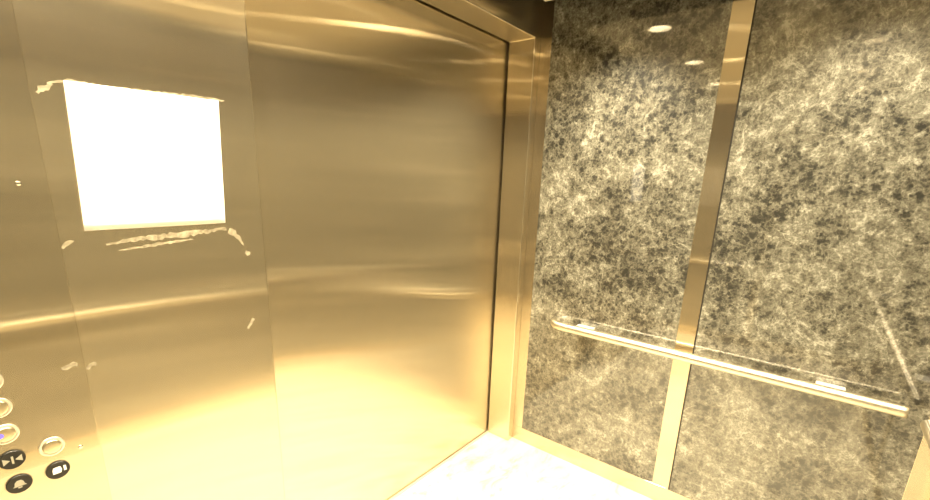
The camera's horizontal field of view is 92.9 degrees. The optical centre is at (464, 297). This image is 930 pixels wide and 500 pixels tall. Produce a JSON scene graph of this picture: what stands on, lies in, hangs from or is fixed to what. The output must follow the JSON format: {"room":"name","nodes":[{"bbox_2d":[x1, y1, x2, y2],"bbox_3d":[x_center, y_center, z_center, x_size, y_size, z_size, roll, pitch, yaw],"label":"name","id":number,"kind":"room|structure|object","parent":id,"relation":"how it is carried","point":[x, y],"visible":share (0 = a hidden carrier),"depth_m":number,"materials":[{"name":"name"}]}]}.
{"room":"elevator interior","nodes":[
{"label":"elevator interior","id":0,"kind":"room"},
{"bbox_2d":[12,0,543,499],"bbox_3d":[-0.644,-0.094,1.230,0.143,2.420,2.930,13,19,37],"label":"wall","id":1,"kind":"structure","parent":0,"point":[184,396],"depth_m":1.08,"materials":[{"name":"metal"}]},
{"bbox_2d":[36,83,52,93],"bbox_3d":[-0.787,-0.391,0.827,0.001,0.023,0.028,13,19,37],"label":"residue","id":2,"kind":"object","parent":1,"relation":"attached to","point":[41,88],"visible":1,"depth_m":0.83,"materials":[{"name":"beige"}]},
{"bbox_2d":[0,0,111,499],"bbox_3d":[-0.908,0.014,0.788,0.010,1.920,0.314,13,19,37],"label":"control panel","id":3,"kind":"object","parent":1,"relation":"attached to","point":[50,445],"visible":1,"depth_m":0.88,"materials":[{"name":"metal"}]},
{"bbox_2d":[61,362,76,369],"bbox_3d":[-0.832,0.144,0.930,0.001,0.015,0.027,13,19,37],"label":"smear","id":4,"kind":"object","parent":3,"relation":"attached to","point":[72,364],"visible":1,"depth_m":0.93,"materials":[{"name":"beige"}]},
{"bbox_2d":[61,240,73,248],"bbox_3d":[-0.804,-0.107,0.895,0.001,0.017,0.022,13,19,37],"label":"residue","id":5,"kind":"object","parent":1,"relation":"attached to","point":[68,242],"visible":1,"depth_m":0.89,"materials":[{"name":"beige"}]},
{"bbox_2d":[86,362,96,369],"bbox_3d":[-0.813,0.149,0.963,0.001,0.016,0.020,13,19,37],"label":"smear","id":6,"kind":"object","parent":1,"relation":"attached to","point":[88,367],"visible":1,"depth_m":0.96,"materials":[{"name":"beige"}]},
{"bbox_2d":[46,78,223,101],"bbox_3d":[-0.683,-0.439,0.948,0.001,0.022,0.322,13,19,37],"label":"residue","id":7,"kind":"object","parent":1,"relation":"attached to","point":[67,79],"visible":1,"depth_m":0.96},
{"bbox_2d":[63,80,224,230],"bbox_3d":[-0.686,-0.304,0.984,0.001,0.291,0.293,13,19,37],"label":"paper sheet","id":8,"kind":"object","parent":1,"relation":"attached to","point":[143,159],"visible":1,"depth_m":0.97,"materials":[{"name":"white paper"}]},
{"bbox_2d":[119,239,192,250],"bbox_3d":[-0.706,-0.122,1.018,0.001,0.016,0.150,13,19,37],"label":"residue","id":9,"kind":"object","parent":1,"relation":"attached to","point":[175,241],"visible":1,"depth_m":1.01,"materials":[{"name":"beige"}]},
{"bbox_2d":[106,227,226,245],"bbox_3d":[-0.687,-0.146,1.036,0.001,0.025,0.251,13,19,37],"label":"residue","id":10,"kind":"object","parent":1,"relation":"attached to","point":[185,234],"visible":1,"depth_m":1.03,"materials":[{"name":"beige"}]},
{"bbox_2d":[228,228,243,245],"bbox_3d":[-0.596,-0.157,1.151,0.001,0.048,0.039,13,19,37],"label":"residue","id":11,"kind":"object","parent":1,"relation":"attached to","point":[232,232],"visible":1,"depth_m":1.15,"materials":[{"name":"beige"}]},
{"bbox_2d":[247,318,254,328],"bbox_3d":[-0.593,0.071,1.227,0.001,0.030,0.025,13,19,37],"label":"smear","id":12,"kind":"object","parent":1,"relation":"attached to","point":[252,319],"visible":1,"depth_m":1.23,"materials":[{"name":"beige"}]},
{"bbox_2d":[244,0,508,499],"bbox_3d":[-0.274,-0.117,1.873,0.040,2.159,1.573,13,19,37],"label":"door","id":13,"kind":"structure","parent":1,"relation":"in","point":[379,124],"depth_m":1.73,"materials":[{"name":"metal"}]},
{"bbox_2d":[389,431,487,499],"bbox_3d":[-0.286,0.927,2.142,0.010,0.004,1.353,13,19,37],"label":"sill","id":14,"kind":"structure","parent":1,"relation":"attached to","point":[486,432],"depth_m":2.31,"materials":[{"name":"silver metal"}]},
{"bbox_2d":[390,432,652,499],"bbox_3d":[-0.031,1.251,1.085,1.930,0.060,2.990,13,19,37],"label":"floor","id":15,"kind":"structure","parent":0,"point":[493,467],"depth_m":2.25,"materials":[{"name":"beige tile"}]},
{"bbox_2d":[513,0,929,499],"bbox_3d":[0.956,-0.203,1.857,1.853,2.420,0.060,13,19,37],"label":"wall","id":16,"kind":"structure","parent":0,"point":[819,268],"depth_m":1.72,"materials":[{"name":"stone"}]},
{"bbox_2d":[514,0,554,427],"bbox_3d":[0.349,-0.380,2.273,0.057,2.334,0.006,13,19,37],"label":"trim","id":17,"kind":"structure","parent":16,"relation":"attached to","point":[548,7],"depth_m":2.24,"materials":[{"name":"metal"}]},
{"bbox_2d":[513,425,691,499],"bbox_3d":[0.929,0.938,2.110,1.650,0.086,0.006,13,19,37],"label":"baseboard","id":18,"kind":"structure","parent":16,"relation":"attached to","point":[646,488],"depth_m":2.29,"materials":[{"name":"metal"}]},
{"bbox_2d":[652,0,756,489],"bbox_3d":[0.968,-0.232,1.801,0.072,2.334,0.006,13,19,37],"label":"trim","id":19,"kind":"structure","parent":16,"relation":"attached to","point":[742,11],"depth_m":1.78,"materials":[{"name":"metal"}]},
{"bbox_2d":[551,317,908,417],"bbox_3d":[0.951,0.249,1.870,1.332,0.042,0.088,13,19,37],"label":"handrail","id":20,"kind":"object","parent":16,"relation":"attached to","point":[825,390],"visible":1,"depth_m":1.71,"materials":[{"name":"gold metal"}]},
{"bbox_2d":[901,417,929,499],"bbox_3d":[1.591,-0.083,1.326,0.063,2.334,0.006,13,19,37],"label":"trim","id":21,"kind":"structure","parent":16,"relation":"attached to","point":[918,484],"depth_m":1.51,"materials":[{"name":"metal"}]},
{"bbox_3d":[0.744,0.229,0.208,0.057,2.420,2.990,13,19,37],"label":"wall","id":22,"kind":"structure","parent":0,"visible":0},
{"bbox_2d":[920,420,929,449],"bbox_3d":[0.708,0.644,0.425,0.096,0.042,2.550,13,19,37],"label":"handrail","id":23,"kind":"object","parent":22,"relation":"attached to","point":[925,424],"visible":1,"depth_m":1.37,"materials":[{"name":"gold metal"}]}
]}

